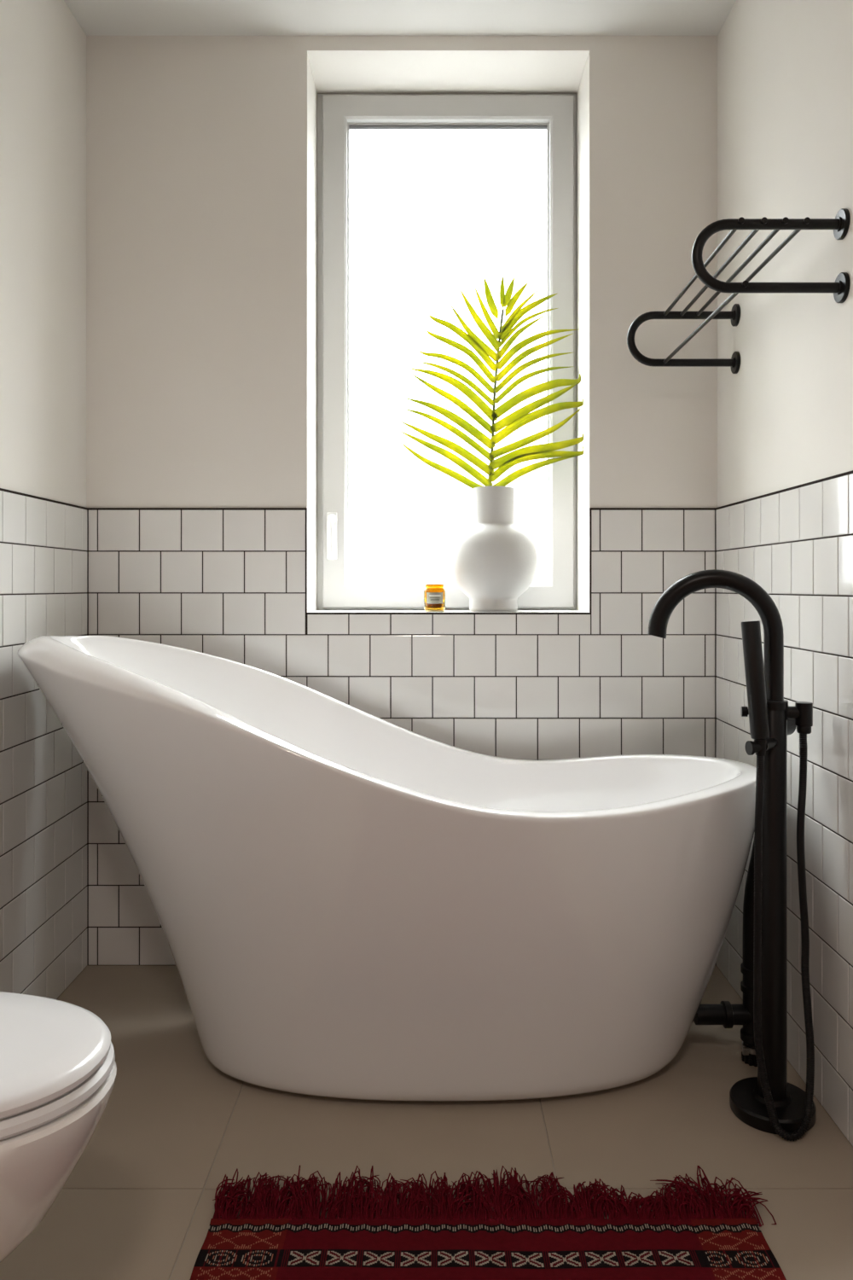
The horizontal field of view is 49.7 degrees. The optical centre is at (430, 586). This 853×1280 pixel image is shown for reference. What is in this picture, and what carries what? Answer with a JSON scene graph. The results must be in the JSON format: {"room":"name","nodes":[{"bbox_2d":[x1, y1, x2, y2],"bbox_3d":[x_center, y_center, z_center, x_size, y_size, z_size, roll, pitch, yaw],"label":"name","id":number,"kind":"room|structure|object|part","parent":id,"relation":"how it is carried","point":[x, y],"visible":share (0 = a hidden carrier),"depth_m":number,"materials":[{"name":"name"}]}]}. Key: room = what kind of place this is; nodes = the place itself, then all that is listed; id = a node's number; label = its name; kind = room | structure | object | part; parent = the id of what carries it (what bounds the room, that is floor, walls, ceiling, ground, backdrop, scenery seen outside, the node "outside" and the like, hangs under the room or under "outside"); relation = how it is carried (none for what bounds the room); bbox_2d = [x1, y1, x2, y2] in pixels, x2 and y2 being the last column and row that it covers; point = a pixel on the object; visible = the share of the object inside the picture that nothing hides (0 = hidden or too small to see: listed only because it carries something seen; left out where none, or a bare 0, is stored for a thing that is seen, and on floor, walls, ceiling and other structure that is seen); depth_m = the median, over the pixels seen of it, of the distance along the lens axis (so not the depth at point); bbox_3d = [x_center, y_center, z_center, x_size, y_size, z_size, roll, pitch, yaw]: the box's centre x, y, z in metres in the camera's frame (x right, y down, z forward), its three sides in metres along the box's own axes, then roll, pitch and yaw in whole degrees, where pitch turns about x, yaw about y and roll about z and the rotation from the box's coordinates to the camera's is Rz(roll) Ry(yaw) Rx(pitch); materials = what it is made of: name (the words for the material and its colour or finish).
{"room":"bathroom","nodes":[
{"label":"bathroom","id":0,"kind":"room"},
{"bbox_2d":[0,0,87,999],"bbox_3d":[-0.933,-0.218,0.496,0.126,2.361,3.693,0,0,0],"label":"wall","id":1,"kind":"structure","parent":0,"point":[43,552],"depth_m":2.06,"materials":[{"name":"paint"}]},
{"bbox_2d":[0,488,87,509],"bbox_3d":[-0.873,-0.197,0.493,0.006,0.004,3.687,0,0,0],"label":"trim","id":2,"kind":"structure","parent":1,"relation":"attached to","point":[2,489],"depth_m":2.06,"materials":[{"name":"grey tile"}]},
{"bbox_2d":[0,991,116,1262],"bbox_3d":[-0.615,0.696,1.030,0.511,0.363,0.330,0,0,0],"label":"toilet","id":3,"kind":"object","parent":1,"relation":"attached to","point":[58,1068],"visible":1,"depth_m":0.98,"materials":[{"name":"white ceramic"}]},
{"bbox_3d":[-0.571,0.524,1.030,0.411,0.021,0.321,0,0,0],"label":"lid","id":4,"kind":"part","parent":3,"relation":"part of","materials":[{"name":"plastic"}]},
{"bbox_2d":[64,0,736,35],"bbox_3d":[-0.073,-1.449,0.597,1.845,0.100,4.133,0,0,0],"label":"ceiling","id":5,"kind":"structure","parent":0,"point":[95,17],"depth_m":2.26,"materials":[{"name":"white paint"}]},
{"bbox_2d":[86,35,717,965],"bbox_3d":[-0.073,-0.218,2.500,1.845,2.361,0.326,0,0,0],"label":"wall","id":6,"kind":"structure","parent":0,"point":[201,151],"depth_m":2.34,"materials":[{"name":"paint"}]},
{"bbox_2d":[87,507,715,613],"bbox_3d":[-0.073,-0.064,2.340,1.605,0.268,0.006,0,0,0],"label":"trim","id":7,"kind":"structure","parent":6,"relation":"attached to","point":[305,509],"depth_m":2.34,"materials":[{"name":"grey tile"}]},
{"bbox_2d":[317,93,576,610],"bbox_3d":[0.044,-0.647,2.550,0.718,1.429,0.131,0,0,0],"label":"window","id":8,"kind":"structure","parent":6,"relation":"in","point":[338,113],"depth_m":2.53,"materials":[{"name":"grey plastic"}]},
{"bbox_3d":[-0.271,-0.133,2.505,0.017,0.125,0.042,0,0,0],"label":"lever","id":9,"kind":"part","parent":8,"relation":"part of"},
{"bbox_3d":[-0.271,-0.185,2.526,0.027,0.027,0.011,0,0,0],"label":"handle","id":10,"kind":"part","parent":8,"relation":"part of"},
{"bbox_2d":[307,610,589,612],"bbox_3d":[0.044,0.067,2.441,0.718,0.002,0.208,0,0,0],"label":"trim","id":11,"kind":"structure","parent":6,"relation":"attached to","point":[315,611],"depth_m":2.41,"materials":[{"name":"white paint"}]},
{"bbox_2d":[424,583,445,611],"bbox_3d":[0.010,0.030,2.400,0.055,0.072,0.056,0,0,0],"label":"candle jar","id":12,"kind":"object","parent":11,"relation":"on","point":[434,594],"visible":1,"depth_m":2.38,"materials":[{"name":"orange glass"}]},
{"bbox_2d":[424,610,444,611],"bbox_3d":[0.010,0.064,2.400,0.053,0.004,0.053,0,0,0],"label":"jar","id":13,"kind":"object","parent":12,"relation":"on","point":[425,610],"depth_m":2.38,"materials":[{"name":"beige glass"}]},
{"bbox_2d":[449,486,537,611],"bbox_3d":[0.167,-0.097,2.447,0.233,0.326,0.233,0,0,0],"label":"vase","id":14,"kind":"object","parent":11,"relation":"on","point":[493,561],"visible":0.99,"depth_m":2.37,"materials":[{"name":"white ceramic"}]},
{"bbox_2d":[397,274,584,488],"bbox_3d":[0.156,-0.402,2.439,0.490,0.826,0.068,0,0,0],"label":"frond","id":15,"kind":"object","parent":14,"relation":"in","point":[523,416],"visible":0.96,"depth_m":2.43,"materials":[{"name":"green plant"}]},
{"bbox_3d":[0.173,-0.362,2.456,0.043,0.747,0.030,0,0,0],"label":"stem","id":16,"kind":"part","parent":15,"relation":"part of","materials":[{"name":"green plant"}]},
{"bbox_2d":[0,965,852,1279],"bbox_3d":[-0.073,1.012,0.597,1.845,0.100,4.133,0,0,0],"label":"floor","id":17,"kind":"structure","parent":0,"point":[137,1203],"depth_m":1.59,"materials":[{"name":"tile"}]},
{"bbox_2d":[17,634,756,1100],"bbox_3d":[-0.079,0.530,1.910,1.512,0.864,0.663,0,0,0],"label":"bathtub","id":18,"kind":"object","parent":17,"relation":"on","point":[350,902],"visible":1,"depth_m":1.67,"materials":[{"name":"white ceramic"}]},
{"bbox_2d":[189,1164,786,1279],"bbox_3d":[0.093,0.946,0.872,0.862,0.030,1.274,0,0,0],"label":"rug","id":19,"kind":"object","parent":17,"relation":"on","point":[446,1239],"visible":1,"depth_m":1.37,"materials":[{"name":"red fabric"}]},
{"bbox_2d":[693,834,757,1066],"bbox_3d":[0.626,0.700,1.872,0.180,0.524,0.061,0,0,0],"label":"pipe","id":20,"kind":"object","parent":17,"relation":"on","point":[726,1014],"visible":0.48,"depth_m":1.85,"materials":[{"name":"black plastic"}]},
{"bbox_2d":[741,1041,757,1066],"bbox_3d":[0.656,0.940,1.868,0.050,0.045,0.049,0,0,0],"label":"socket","id":21,"kind":"object","parent":20,"relation":"attached to","point":[748,1053],"depth_m":1.85,"materials":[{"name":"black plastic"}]},
{"bbox_2d":[647,569,815,1140],"bbox_3d":[0.552,0.465,1.684,0.293,0.993,0.187,0,0,0],"label":"tap","id":22,"kind":"object","parent":17,"relation":"on","point":[767,1102],"visible":1,"depth_m":1.66,"materials":[{"name":"black metal"}]},
{"bbox_3d":[0.525,0.095,1.705,0.243,0.253,0.035,0,0,10],"label":"spout","id":23,"kind":"part","parent":22,"relation":"part of","materials":[{"name":"black metal"}]},
{"bbox_3d":[0.589,0.231,1.696,0.033,0.019,0.019,0,0,11],"label":"diverter knob","id":24,"kind":"part","parent":22,"relation":"part of","materials":[{"name":"black metal"}]},
{"bbox_3d":[0.625,0.944,1.687,0.148,0.036,0.148,0,0,0],"label":"plate","id":25,"kind":"part","parent":22,"relation":"part of","materials":[{"name":"black metal"}]},
{"bbox_3d":[0.646,0.260,1.736,0.074,0.048,0.051,0,0,-32],"label":"mixer knob","id":26,"kind":"part","parent":22,"relation":"part of","materials":[{"name":"black metal"}]},
{"bbox_2d":[786,701,813,733],"bbox_3d":[0.670,0.240,1.683,0.051,0.056,0.030,0,0,8],"label":"outlet","id":27,"kind":"object","parent":22,"relation":"attached to","point":[802,712],"depth_m":1.67,"materials":[{"name":"black metal"}]},
{"bbox_2d":[715,0,852,1146],"bbox_3d":[0.786,-0.218,0.496,0.126,2.361,3.693,0,0,0],"label":"wall","id":28,"kind":"structure","parent":0,"point":[785,67],"depth_m":1.82,"materials":[{"name":"paint"}]},
{"bbox_2d":[627,208,850,373],"bbox_3d":[0.595,-0.586,1.910,0.268,0.170,0.618,0,0,0],"label":"towel rack","id":29,"kind":"object","parent":28,"relation":"attached to","point":[840,224],"visible":1,"depth_m":1.63,"materials":[{"name":"black metal"}]},
{"bbox_3d":[0.550,-0.643,1.910,0.008,0.012,0.582,0,0,1],"label":"rod","id":30,"kind":"part","parent":29,"relation":"part of","materials":[{"name":"black metal"}]},
{"bbox_3d":[0.553,-0.531,1.910,0.008,0.010,0.582,0,0,0],"label":"rod","id":31,"kind":"part","parent":29,"relation":"part of","materials":[{"name":"black metal"}]},
{"bbox_3d":[0.591,-0.643,1.910,0.008,0.012,0.582,0,0,1],"label":"rod","id":32,"kind":"part","parent":29,"relation":"part of","materials":[{"name":"black metal"}]},
{"bbox_3d":[0.628,-0.643,1.910,0.008,0.012,0.582,0,0,1],"label":"rod","id":33,"kind":"part","parent":29,"relation":"part of","materials":[{"name":"black metal"}]},
{"bbox_3d":[0.666,-0.643,1.910,0.008,0.012,0.582,0,0,1],"label":"rod","id":34,"kind":"part","parent":29,"relation":"part of","materials":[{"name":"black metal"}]},
{"bbox_2d":[715,470,852,509],"bbox_3d":[0.726,-0.197,0.493,0.006,0.004,3.687,0,0,0],"label":"trim","id":35,"kind":"structure","parent":28,"relation":"attached to","point":[849,472],"depth_m":1.85,"materials":[{"name":"grey tile"}]}
]}

